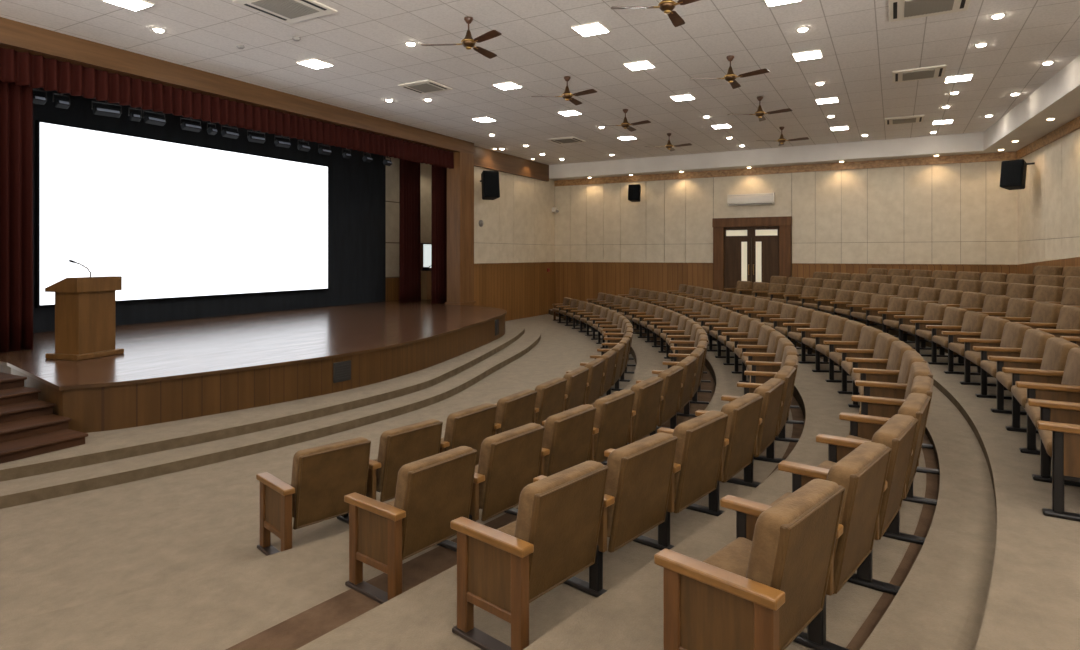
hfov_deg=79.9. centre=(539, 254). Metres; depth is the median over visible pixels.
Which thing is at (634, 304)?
chair
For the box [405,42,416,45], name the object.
recessed light
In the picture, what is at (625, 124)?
ceiling fan
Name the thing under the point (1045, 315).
chair
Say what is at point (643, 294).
chair
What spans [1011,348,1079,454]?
chair
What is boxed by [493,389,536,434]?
chair
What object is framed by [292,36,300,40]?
smoke detector
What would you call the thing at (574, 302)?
chair
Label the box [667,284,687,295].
chair
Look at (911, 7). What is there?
grille
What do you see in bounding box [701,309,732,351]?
chair
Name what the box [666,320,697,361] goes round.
chair
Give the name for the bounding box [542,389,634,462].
chair
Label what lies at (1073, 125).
trim
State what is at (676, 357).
chair
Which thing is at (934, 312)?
chair
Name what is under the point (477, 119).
diffuser
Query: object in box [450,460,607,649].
chair
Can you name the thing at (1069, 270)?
chair
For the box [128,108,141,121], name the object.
stage light
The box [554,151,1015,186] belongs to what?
trim
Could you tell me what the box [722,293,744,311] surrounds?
chair
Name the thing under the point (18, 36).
trim
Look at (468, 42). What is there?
ceiling fan
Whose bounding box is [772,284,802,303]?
chair
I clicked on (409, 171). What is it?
stage curtain
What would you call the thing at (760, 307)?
chair
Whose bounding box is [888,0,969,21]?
air conditioner
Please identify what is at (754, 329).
chair
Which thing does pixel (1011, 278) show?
chair
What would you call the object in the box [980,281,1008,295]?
chair
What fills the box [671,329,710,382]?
chair
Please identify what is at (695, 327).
chair
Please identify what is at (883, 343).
chair
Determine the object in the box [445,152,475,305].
trim
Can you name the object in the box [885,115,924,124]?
air conditioner
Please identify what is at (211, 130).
stage light
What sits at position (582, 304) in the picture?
chair
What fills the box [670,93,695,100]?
recessed light
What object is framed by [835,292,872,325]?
chair
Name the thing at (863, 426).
chair
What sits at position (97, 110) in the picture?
stage light
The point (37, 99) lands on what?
stage light
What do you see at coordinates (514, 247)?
wall
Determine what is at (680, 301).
chair
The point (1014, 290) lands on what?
chair
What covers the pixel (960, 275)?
chair
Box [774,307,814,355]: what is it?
chair
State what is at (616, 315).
chair
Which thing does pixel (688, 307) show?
chair
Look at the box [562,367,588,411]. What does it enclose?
chair
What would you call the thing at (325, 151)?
stage light
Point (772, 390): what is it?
chair
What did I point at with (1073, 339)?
chair
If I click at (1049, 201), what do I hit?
wall
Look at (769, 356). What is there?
chair
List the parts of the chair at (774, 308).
armrest, panel, backrest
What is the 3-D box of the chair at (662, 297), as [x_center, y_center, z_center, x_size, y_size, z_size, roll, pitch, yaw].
[4.082,1.775,22.259,0.750,0.930,0.977,0,0,-7]
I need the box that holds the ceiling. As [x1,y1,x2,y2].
[0,0,1079,164]
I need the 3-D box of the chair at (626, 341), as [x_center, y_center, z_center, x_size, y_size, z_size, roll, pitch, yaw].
[1.444,2.155,12.908,0.750,0.930,0.903,0,0,14]
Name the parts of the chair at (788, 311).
seat, armrest, panel, backrest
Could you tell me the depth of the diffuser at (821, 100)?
16.48 m
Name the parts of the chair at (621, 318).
armrest, backrest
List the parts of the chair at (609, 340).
armrest, panel, backrest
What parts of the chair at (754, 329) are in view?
seat, armrest, panel, backrest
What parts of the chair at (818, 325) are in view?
seat, armrest, panel, backrest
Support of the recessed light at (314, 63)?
in the ceiling
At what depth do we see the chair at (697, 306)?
18.02 m
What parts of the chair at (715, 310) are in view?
armrest, panel, backrest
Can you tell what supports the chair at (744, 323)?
on the floor at (171, 561)
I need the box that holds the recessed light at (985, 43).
[974,42,987,46]
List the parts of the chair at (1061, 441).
seat, armrest, panel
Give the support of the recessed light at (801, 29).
in the ceiling
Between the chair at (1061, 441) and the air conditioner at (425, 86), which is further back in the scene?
the air conditioner at (425, 86)
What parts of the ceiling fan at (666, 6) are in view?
blade, motor, blade, blade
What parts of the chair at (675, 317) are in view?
seat, armrest, backrest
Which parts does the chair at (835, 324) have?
seat, armrest, panel, backrest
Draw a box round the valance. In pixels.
[0,47,453,168]
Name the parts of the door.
transom pane, pane, transom frame, pane, transom pane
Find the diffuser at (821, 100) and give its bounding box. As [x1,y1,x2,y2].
[816,98,837,103]
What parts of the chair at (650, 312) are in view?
seat, armrest, backrest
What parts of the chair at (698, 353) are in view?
armrest, backrest, panel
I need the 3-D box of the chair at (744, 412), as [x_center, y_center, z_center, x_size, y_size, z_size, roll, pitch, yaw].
[1.615,1.775,5.968,0.750,0.930,0.855,0,0,37]
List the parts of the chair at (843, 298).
seat, armrest, panel, backrest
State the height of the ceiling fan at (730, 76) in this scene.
0.530 m
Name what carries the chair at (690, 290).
on the floor at (171, 561)
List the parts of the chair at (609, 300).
backrest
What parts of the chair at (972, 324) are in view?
seat, armrest, panel, backrest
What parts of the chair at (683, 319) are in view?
seat, armrest, panel, backrest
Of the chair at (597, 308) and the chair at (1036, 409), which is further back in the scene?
the chair at (597, 308)
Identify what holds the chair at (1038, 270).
on the floor at (171, 561)
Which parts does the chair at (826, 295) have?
seat, armrest, backrest, panel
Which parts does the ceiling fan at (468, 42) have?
blade, motor, blade, blade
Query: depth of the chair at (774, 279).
22.36 m
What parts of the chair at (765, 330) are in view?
seat, armrest, panel, backrest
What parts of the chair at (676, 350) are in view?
armrest, panel, backrest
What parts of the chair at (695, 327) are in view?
armrest, panel, backrest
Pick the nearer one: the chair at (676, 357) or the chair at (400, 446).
the chair at (400, 446)
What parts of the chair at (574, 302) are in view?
backrest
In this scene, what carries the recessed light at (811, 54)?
in the ceiling
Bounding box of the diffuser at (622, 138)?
[619,137,634,139]
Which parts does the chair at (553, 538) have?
leg, plate, rail, panel, armrest, seat, leg, backrest, panel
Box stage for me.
[0,299,506,432]
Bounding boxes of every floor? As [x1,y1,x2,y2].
[0,309,1079,649]
[0,322,524,481]
[0,322,540,508]
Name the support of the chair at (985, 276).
on the floor at (171, 561)
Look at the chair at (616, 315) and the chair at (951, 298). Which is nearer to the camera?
the chair at (951, 298)
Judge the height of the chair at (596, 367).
0.930 m
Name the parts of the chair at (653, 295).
backrest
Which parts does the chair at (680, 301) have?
armrest, backrest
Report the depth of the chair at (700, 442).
5.04 m
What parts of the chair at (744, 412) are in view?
armrest, panel, backrest, panel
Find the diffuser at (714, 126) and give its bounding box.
[712,125,729,128]
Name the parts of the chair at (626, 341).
armrest, backrest, panel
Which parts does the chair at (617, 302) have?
backrest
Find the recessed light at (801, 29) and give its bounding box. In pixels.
[796,27,809,31]
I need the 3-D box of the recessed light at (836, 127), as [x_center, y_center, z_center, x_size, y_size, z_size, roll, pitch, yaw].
[9.360,-3.964,20.166,0.520,0.032,0.520,0,0,29]
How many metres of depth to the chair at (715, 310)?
16.06 m
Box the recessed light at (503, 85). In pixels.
[492,81,522,89]
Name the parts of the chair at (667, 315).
seat, armrest, panel, backrest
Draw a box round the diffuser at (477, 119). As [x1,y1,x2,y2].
[473,118,494,121]
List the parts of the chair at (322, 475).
leg, plate, rail, panel, armrest, leg, backrest, panel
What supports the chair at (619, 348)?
on the floor at (171, 561)
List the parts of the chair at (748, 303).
armrest, panel, backrest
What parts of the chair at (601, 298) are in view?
backrest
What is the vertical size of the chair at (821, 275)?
0.930 m
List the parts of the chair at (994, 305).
armrest, backrest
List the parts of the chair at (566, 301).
leg, backrest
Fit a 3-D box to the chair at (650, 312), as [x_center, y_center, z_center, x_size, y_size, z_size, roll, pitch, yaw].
[3.182,1.965,19.396,0.750,0.930,0.954,0,0,-5]
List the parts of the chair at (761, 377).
armrest, panel, backrest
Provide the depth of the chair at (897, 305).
13.76 m
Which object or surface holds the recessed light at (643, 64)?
in the ceiling
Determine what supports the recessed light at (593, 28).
in the ceiling
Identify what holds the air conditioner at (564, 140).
attached to the ceiling
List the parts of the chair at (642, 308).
seat, armrest, backrest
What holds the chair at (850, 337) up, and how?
on the floor at (171, 561)
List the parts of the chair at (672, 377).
panel, backrest, panel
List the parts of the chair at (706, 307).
armrest, panel, backrest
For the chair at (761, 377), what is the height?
0.930 m
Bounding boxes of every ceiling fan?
[421,16,501,58]
[531,76,596,104]
[596,109,650,131]
[611,0,699,26]
[645,133,691,150]
[690,55,769,88]
[727,96,792,121]
[777,127,808,145]
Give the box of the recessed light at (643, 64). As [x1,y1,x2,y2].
[623,60,654,70]
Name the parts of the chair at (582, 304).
backrest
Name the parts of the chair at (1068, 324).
armrest, panel, backrest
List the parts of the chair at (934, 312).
seat, armrest, panel, backrest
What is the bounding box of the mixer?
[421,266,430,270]
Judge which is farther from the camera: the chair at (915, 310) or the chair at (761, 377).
the chair at (915, 310)
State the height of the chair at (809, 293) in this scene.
0.930 m
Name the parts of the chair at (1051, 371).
seat, armrest, panel, backrest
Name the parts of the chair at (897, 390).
seat, armrest, panel, backrest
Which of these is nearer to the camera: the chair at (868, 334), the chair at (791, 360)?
the chair at (791, 360)
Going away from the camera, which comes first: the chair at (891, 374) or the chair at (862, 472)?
the chair at (862, 472)
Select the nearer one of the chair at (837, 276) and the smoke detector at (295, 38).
the smoke detector at (295, 38)
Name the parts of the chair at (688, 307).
armrest, backrest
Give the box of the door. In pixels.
[712,216,791,291]
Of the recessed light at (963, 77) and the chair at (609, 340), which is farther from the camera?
the chair at (609, 340)
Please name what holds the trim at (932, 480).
on the floor at (171, 561)
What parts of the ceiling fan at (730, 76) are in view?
blade, motor, blade, blade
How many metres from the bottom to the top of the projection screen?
4.100 m
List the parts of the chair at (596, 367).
backrest, panel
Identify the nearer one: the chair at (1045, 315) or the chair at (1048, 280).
the chair at (1045, 315)
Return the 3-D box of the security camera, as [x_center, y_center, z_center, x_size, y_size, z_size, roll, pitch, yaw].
[0.746,-2.021,29.045,0.364,0.238,0.386,0,0,29]
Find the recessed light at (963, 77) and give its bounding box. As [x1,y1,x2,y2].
[944,73,973,82]
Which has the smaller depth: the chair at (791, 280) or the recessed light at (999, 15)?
the recessed light at (999, 15)
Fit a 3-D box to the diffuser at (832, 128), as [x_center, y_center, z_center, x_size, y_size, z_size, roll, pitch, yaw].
[9.360,-3.961,20.166,0.470,0.026,0.470,0,0,29]
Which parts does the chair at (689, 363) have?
backrest, panel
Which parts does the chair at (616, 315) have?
armrest, backrest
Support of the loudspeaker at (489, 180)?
attached to the wall at (514, 247)
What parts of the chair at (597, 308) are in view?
seat, armrest, backrest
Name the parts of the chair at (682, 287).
backrest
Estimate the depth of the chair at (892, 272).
19.54 m
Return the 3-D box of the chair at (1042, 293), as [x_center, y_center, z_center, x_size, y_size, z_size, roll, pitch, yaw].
[9.307,1.045,12.071,0.750,0.930,0.926,0,0,12]
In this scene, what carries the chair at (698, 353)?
on the floor at (171, 561)
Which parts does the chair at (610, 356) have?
backrest, panel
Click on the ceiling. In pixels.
(538, 46)
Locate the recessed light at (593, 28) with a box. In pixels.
[571,21,609,36]
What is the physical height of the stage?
0.910 m
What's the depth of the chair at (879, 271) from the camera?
20.57 m
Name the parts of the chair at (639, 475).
armrest, panel, backrest, panel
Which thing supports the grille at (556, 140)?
attached to the air conditioner at (564, 140)
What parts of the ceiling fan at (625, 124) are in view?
motor, blade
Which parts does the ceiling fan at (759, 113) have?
motor, blade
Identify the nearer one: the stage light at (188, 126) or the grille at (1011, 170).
the stage light at (188, 126)
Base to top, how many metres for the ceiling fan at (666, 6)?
0.530 m
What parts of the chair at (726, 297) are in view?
armrest, backrest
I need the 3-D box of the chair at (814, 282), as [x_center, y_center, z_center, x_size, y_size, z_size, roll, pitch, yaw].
[8.503,1.205,20.424,0.750,0.930,0.981,0,0,-8]
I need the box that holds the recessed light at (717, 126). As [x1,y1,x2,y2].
[711,124,731,128]
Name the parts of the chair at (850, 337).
seat, armrest, panel, backrest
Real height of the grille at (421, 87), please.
0.018 m
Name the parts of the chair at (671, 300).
backrest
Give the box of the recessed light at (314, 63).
[296,58,333,68]
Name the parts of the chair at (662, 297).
backrest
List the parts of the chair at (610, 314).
armrest, backrest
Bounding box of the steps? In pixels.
[0,372,87,463]
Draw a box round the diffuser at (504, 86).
[494,83,520,89]
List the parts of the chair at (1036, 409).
seat, armrest, panel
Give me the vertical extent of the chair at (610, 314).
0.930 m
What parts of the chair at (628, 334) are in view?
armrest, backrest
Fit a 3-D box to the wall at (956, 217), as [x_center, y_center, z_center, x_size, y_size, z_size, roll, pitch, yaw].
[8.233,-0.720,25.232,17.700,6.720,0.250,0,0,29]
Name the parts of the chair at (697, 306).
armrest, backrest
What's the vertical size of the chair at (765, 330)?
0.930 m
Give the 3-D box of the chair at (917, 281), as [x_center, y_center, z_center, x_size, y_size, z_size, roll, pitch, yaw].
[9.836,1.045,16.854,0.750,0.930,0.961,0,0,0]
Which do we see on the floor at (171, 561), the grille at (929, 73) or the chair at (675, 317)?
the chair at (675, 317)
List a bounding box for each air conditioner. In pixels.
[232,0,336,23]
[398,80,451,93]
[547,137,585,143]
[727,193,774,205]
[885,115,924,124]
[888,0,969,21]
[892,65,946,82]
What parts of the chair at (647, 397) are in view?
panel, backrest, panel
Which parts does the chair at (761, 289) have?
backrest, armrest, panel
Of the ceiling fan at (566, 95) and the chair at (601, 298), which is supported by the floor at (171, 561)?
the chair at (601, 298)
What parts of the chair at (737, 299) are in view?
armrest, panel, backrest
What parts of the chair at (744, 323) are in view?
seat, armrest, panel, backrest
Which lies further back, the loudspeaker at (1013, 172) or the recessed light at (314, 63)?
the loudspeaker at (1013, 172)
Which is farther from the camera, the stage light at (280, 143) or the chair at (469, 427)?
the stage light at (280, 143)
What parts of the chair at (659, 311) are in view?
seat, armrest, panel, backrest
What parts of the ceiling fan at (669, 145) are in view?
motor, blade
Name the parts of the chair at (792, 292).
seat, backrest, panel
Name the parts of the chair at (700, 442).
armrest, panel, backrest, panel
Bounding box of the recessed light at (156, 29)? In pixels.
[152,27,165,32]
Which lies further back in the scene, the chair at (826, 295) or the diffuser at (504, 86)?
the chair at (826, 295)
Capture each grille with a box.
[251,0,319,18]
[333,360,350,382]
[408,83,442,92]
[484,171,499,195]
[495,319,498,335]
[555,139,577,142]
[628,185,638,198]
[893,118,915,123]
[902,69,934,80]
[904,0,953,16]
[1000,160,1022,185]
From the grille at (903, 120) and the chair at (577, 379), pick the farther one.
the grille at (903, 120)
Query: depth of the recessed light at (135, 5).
10.17 m
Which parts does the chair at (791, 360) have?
armrest, panel, backrest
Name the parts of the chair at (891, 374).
seat, armrest, panel, backrest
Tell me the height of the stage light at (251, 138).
0.323 m
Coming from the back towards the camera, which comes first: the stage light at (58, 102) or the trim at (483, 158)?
the trim at (483, 158)
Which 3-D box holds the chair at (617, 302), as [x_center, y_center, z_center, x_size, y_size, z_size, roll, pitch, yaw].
[2.665,1.965,23.333,0.750,0.930,0.979,0,0,-10]
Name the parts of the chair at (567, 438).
panel, armrest, backrest, panel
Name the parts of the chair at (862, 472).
seat, armrest, panel, backrest, panel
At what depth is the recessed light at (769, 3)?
10.08 m
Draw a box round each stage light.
[33,88,46,104]
[53,93,69,108]
[91,100,121,117]
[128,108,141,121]
[143,110,165,125]
[180,117,201,131]
[207,122,217,134]
[221,125,238,138]
[247,130,265,142]
[274,136,290,147]
[297,140,309,151]
[318,144,331,154]
[342,149,350,158]
[362,152,372,162]
[383,156,391,165]
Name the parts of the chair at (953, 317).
seat, armrest, panel, backrest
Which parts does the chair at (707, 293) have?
backrest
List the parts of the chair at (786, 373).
armrest, backrest, panel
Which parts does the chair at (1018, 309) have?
armrest, panel, backrest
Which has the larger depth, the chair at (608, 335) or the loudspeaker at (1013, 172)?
the loudspeaker at (1013, 172)
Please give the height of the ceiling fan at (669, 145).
0.530 m
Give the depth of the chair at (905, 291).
15.41 m
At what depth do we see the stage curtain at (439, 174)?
22.75 m
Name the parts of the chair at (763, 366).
seat, armrest, panel, backrest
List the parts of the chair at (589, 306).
backrest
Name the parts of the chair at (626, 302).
armrest, backrest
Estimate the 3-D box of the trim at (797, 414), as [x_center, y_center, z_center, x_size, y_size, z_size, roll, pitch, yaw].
[2.735,2.238,13.817,3.927,0.008,25.965,0,0,11]
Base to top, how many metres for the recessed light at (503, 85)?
0.032 m
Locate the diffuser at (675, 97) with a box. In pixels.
[671,95,693,100]
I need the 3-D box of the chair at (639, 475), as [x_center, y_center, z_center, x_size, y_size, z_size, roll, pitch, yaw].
[0.507,1.775,4.638,0.750,0.930,0.842,0,0,42]
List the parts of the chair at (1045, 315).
armrest, panel, backrest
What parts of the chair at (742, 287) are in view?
backrest, panel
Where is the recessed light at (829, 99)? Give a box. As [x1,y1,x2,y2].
[815,96,838,103]
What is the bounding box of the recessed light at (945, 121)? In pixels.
[932,119,953,124]
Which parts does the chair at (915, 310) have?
seat, armrest, panel, backrest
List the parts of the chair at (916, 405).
seat, armrest, panel, backrest, panel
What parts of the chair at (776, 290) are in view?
backrest, panel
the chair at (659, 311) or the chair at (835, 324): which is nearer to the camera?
the chair at (835, 324)
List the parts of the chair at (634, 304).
backrest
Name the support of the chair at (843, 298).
on the floor at (171, 561)
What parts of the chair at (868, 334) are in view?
seat, armrest, panel, backrest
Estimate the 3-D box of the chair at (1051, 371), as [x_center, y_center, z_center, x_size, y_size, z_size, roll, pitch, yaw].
[5.441,1.395,7.054,0.750,0.930,0.877,0,0,27]
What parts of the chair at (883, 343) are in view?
seat, armrest, panel, backrest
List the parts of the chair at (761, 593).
leg, panel, armrest, seat, leg, backrest, panel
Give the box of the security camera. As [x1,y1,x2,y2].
[552,207,558,212]
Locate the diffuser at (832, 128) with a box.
[831,127,847,130]
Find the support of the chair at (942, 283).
on the floor at (171, 561)
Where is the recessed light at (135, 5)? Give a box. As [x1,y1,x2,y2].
[102,0,154,10]
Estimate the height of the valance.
0.630 m
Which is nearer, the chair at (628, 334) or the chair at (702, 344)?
the chair at (702, 344)
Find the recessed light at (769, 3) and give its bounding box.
[764,0,801,6]
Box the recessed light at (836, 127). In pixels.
[830,125,848,130]
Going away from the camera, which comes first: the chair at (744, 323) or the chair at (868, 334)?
the chair at (868, 334)
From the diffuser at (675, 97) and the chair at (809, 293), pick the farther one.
the chair at (809, 293)
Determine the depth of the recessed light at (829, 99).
16.48 m
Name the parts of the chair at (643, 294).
backrest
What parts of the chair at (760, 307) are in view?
armrest, panel, backrest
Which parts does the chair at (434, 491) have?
leg, plate, rail, panel, armrest, leg, backrest, panel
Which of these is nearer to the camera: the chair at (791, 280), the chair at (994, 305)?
the chair at (994, 305)
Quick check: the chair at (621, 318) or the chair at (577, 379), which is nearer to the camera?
the chair at (577, 379)
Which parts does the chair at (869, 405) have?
armrest, panel, backrest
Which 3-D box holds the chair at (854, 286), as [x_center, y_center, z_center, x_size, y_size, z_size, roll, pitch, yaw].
[8.700,1.205,18.445,0.750,0.930,0.968,0,0,-3]
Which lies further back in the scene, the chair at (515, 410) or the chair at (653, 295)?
the chair at (653, 295)
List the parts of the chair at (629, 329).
armrest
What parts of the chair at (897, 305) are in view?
seat, armrest, panel, backrest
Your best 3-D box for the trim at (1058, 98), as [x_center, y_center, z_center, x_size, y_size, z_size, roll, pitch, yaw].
[10.898,-3.685,11.878,1.086,0.610,19.345,0,0,24]
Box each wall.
[33,88,431,332]
[474,166,554,320]
[555,160,1017,303]
[1017,129,1079,274]
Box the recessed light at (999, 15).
[990,13,1005,18]
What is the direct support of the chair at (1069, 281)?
on the floor at (171, 561)
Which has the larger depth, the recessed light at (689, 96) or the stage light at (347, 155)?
the stage light at (347, 155)
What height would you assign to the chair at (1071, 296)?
0.930 m
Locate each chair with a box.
[256,437,370,555]
[337,419,442,523]
[344,446,476,603]
[436,423,544,551]
[439,403,496,465]
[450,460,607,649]
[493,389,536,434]
[494,377,566,425]
[505,405,595,515]
[533,432,677,597]
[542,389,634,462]
[549,358,604,404]
[552,297,575,322]
[559,299,582,325]
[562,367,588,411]
[566,301,590,328]
[566,350,616,397]
[573,303,597,331]
[580,305,602,335]
[580,343,624,395]
[586,377,663,464]
[587,293,606,305]
[587,307,609,339]
[590,337,629,390]
[593,310,616,343]
[597,332,632,381]
[598,313,622,348]
[599,294,615,307]
[602,316,630,353]
[602,327,633,373]
[604,319,633,359]
[604,323,635,365]
[604,411,727,549]
[607,296,623,309]
[613,366,683,443]
[614,297,635,325]
[618,288,639,299]
[618,299,643,329]
[625,302,652,333]
[632,304,656,337]
[634,289,649,301]
[636,356,696,428]
[640,306,665,341]
[643,291,659,303]
[647,309,674,346]
[651,292,668,306]
[652,348,704,416]
[654,312,682,352]
[654,479,844,649]
[657,393,762,515]
[659,294,677,309]
[660,316,690,358]
[662,341,708,403]
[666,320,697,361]
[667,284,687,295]
[667,296,686,311]
[668,334,711,392]
[670,324,706,373]
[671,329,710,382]
[674,298,695,314]
[679,285,695,297]
[682,300,707,335]
[686,287,703,299]
[689,303,713,340]
[694,288,713,302]
[695,378,784,487]
[696,305,725,345]
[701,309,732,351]
[703,290,722,304]
[709,312,743,357]
[712,292,733,308]
[718,316,753,364]
[720,442,891,649]
[721,366,795,462]
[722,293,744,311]
[724,281,752,294]
[726,320,764,373]
[733,296,756,314]
[734,325,775,382]
[737,355,798,441]
[741,331,785,382]
[742,282,769,296]
[744,298,769,318]
[744,346,803,423]
[746,338,799,408]
[753,301,783,322]
[757,283,785,300]
[762,304,800,348]
[770,276,787,284]
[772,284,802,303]
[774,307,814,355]
[778,414,917,594]
[787,277,804,286]
[787,286,819,307]
[788,311,830,363]
[802,315,847,372]
[803,288,836,314]
[804,278,822,287]
[813,272,831,279]
[816,320,865,382]
[816,393,930,544]
[819,290,854,319]
[822,279,841,289]
[829,326,883,394]
[831,273,850,280]
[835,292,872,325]
[839,376,937,505]
[840,280,860,291]
[841,333,900,407]
[850,273,870,281]
[851,294,897,336]
[851,341,915,402]
[851,362,938,474]
[855,350,932,448]
[859,282,879,293]
[867,268,887,275]
[867,297,914,342]
[870,274,891,283]
[878,283,899,296]
[883,299,931,349]
[888,269,909,275]
[891,275,912,285]
[897,285,920,299]
[899,303,947,356]
[909,270,931,277]
[912,277,934,287]
[916,307,967,365]
[917,287,941,303]
[932,270,955,278]
[932,311,988,374]
[934,278,958,289]
[938,289,962,307]
[948,316,1009,386]
[955,271,980,280]
[957,279,982,292]
[959,292,985,311]
[964,322,1031,399]
[979,295,1009,316]
[980,272,1007,281]
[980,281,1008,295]
[980,329,1057,414]
[996,337,1079,433]
[999,298,1035,321]
[1006,273,1034,284]
[1006,283,1035,299]
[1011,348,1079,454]
[1017,302,1062,328]
[1025,398,1079,486]
[1032,285,1064,303]
[1033,266,1062,275]
[1034,275,1064,286]
[1036,306,1079,337]
[1037,420,1079,521]
[1060,336,1079,346]
[1061,288,1079,307]
[1062,266,1079,276]
[1063,276,1079,287]
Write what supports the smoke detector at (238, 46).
attached to the ceiling
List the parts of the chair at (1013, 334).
seat, armrest, panel, backrest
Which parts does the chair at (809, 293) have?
seat, armrest, backrest, panel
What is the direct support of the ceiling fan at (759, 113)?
hanging from the ceiling
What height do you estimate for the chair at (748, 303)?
0.930 m
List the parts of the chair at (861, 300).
seat, armrest, panel, backrest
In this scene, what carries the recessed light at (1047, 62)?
in the ceiling
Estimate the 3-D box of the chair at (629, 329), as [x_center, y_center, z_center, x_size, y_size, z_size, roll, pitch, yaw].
[1.805,2.155,14.726,0.750,0.930,0.917,0,0,8]
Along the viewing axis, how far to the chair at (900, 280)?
17.76 m
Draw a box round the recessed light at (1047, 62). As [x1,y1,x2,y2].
[1041,61,1054,64]
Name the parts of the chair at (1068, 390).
seat, armrest, panel, backrest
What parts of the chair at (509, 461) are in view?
panel, armrest, backrest, panel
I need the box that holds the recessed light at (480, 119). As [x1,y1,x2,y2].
[472,116,495,121]
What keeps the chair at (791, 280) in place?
on the floor at (171, 561)
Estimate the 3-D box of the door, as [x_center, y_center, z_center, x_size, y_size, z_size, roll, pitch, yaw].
[8.219,0.080,25.102,2.960,3.080,0.190,0,0,29]
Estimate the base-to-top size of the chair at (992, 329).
0.930 m
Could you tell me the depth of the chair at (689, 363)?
9.09 m
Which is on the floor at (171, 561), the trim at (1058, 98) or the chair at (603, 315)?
the chair at (603, 315)
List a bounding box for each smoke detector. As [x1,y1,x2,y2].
[236,44,244,48]
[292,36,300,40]
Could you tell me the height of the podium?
1.340 m
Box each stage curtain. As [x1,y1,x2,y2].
[0,81,32,351]
[399,159,420,302]
[431,165,446,303]
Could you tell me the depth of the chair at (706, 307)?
17.03 m
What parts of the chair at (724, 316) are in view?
seat, armrest, panel, backrest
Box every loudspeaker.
[480,170,499,199]
[628,184,640,201]
[1000,159,1034,189]
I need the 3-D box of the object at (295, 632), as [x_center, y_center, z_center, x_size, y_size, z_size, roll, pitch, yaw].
[1.431,2.428,14.591,4.574,0.008,26.203,0,0,11]
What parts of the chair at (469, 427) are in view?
armrest, backrest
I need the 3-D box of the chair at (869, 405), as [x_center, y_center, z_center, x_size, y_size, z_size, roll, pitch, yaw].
[3.596,1.585,6.546,0.750,0.930,0.867,0,0,28]
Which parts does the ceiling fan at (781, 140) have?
motor, blade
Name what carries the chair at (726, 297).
on the floor at (171, 561)
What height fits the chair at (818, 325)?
0.930 m
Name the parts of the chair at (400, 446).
panel, armrest, backrest, panel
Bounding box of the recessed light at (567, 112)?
[557,110,581,115]
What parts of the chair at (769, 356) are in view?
seat, armrest, panel, backrest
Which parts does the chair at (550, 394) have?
backrest, panel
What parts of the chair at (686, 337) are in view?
armrest, panel, backrest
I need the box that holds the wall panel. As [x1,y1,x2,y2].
[421,271,430,299]
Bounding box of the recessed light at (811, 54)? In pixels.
[792,49,822,60]
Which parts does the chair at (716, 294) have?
armrest, backrest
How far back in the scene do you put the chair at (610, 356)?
11.02 m
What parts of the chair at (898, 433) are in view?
seat, armrest, panel, backrest, panel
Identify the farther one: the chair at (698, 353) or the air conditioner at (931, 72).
the air conditioner at (931, 72)
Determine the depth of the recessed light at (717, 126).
19.82 m
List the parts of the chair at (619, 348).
backrest, panel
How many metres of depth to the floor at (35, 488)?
8.48 m
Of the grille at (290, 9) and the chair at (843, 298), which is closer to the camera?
the grille at (290, 9)
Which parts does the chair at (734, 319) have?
seat, armrest, panel, backrest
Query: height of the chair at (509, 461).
0.930 m
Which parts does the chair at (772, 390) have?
armrest, panel, backrest, panel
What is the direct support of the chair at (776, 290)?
on the floor at (171, 561)
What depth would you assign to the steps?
8.09 m
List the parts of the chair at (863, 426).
armrest, panel, backrest, panel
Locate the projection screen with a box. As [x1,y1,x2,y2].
[36,120,327,307]
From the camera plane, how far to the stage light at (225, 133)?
15.75 m
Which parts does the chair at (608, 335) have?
armrest, panel, backrest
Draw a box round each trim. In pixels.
[0,17,473,154]
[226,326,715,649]
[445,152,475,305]
[474,146,548,180]
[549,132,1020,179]
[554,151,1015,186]
[714,340,804,477]
[796,346,938,649]
[984,55,1079,149]
[1016,116,1079,159]
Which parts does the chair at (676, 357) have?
armrest, panel, backrest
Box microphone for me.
[69,260,90,276]
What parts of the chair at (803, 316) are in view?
seat, armrest, panel, backrest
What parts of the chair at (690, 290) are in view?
backrest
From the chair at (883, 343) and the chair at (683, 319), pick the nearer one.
the chair at (883, 343)
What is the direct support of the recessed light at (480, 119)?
in the ceiling
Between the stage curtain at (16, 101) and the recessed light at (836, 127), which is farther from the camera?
the recessed light at (836, 127)
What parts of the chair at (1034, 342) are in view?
seat, armrest, panel, backrest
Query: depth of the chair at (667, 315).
17.14 m
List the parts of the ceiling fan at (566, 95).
motor, blade, blade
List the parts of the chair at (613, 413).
armrest, panel, backrest, panel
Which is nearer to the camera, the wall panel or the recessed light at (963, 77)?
the recessed light at (963, 77)
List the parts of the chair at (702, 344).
armrest, backrest, panel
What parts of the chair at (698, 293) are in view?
backrest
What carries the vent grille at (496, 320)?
attached to the stage
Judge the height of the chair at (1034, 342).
0.930 m
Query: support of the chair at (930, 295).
on the floor at (171, 561)
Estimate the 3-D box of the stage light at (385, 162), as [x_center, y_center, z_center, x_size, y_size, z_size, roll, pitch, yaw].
[-4.894,-3.036,20.729,0.197,0.323,0.383,0,0,21]
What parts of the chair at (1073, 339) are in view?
armrest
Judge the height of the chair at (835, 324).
0.930 m
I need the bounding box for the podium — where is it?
[45,276,123,360]
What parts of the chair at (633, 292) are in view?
backrest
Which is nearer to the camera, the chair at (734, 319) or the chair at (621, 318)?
the chair at (734, 319)
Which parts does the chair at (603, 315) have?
armrest, backrest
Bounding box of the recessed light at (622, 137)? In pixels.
[617,136,636,139]
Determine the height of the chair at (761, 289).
0.930 m
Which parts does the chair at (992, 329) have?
seat, armrest, panel, backrest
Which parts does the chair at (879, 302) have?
seat, armrest, panel, backrest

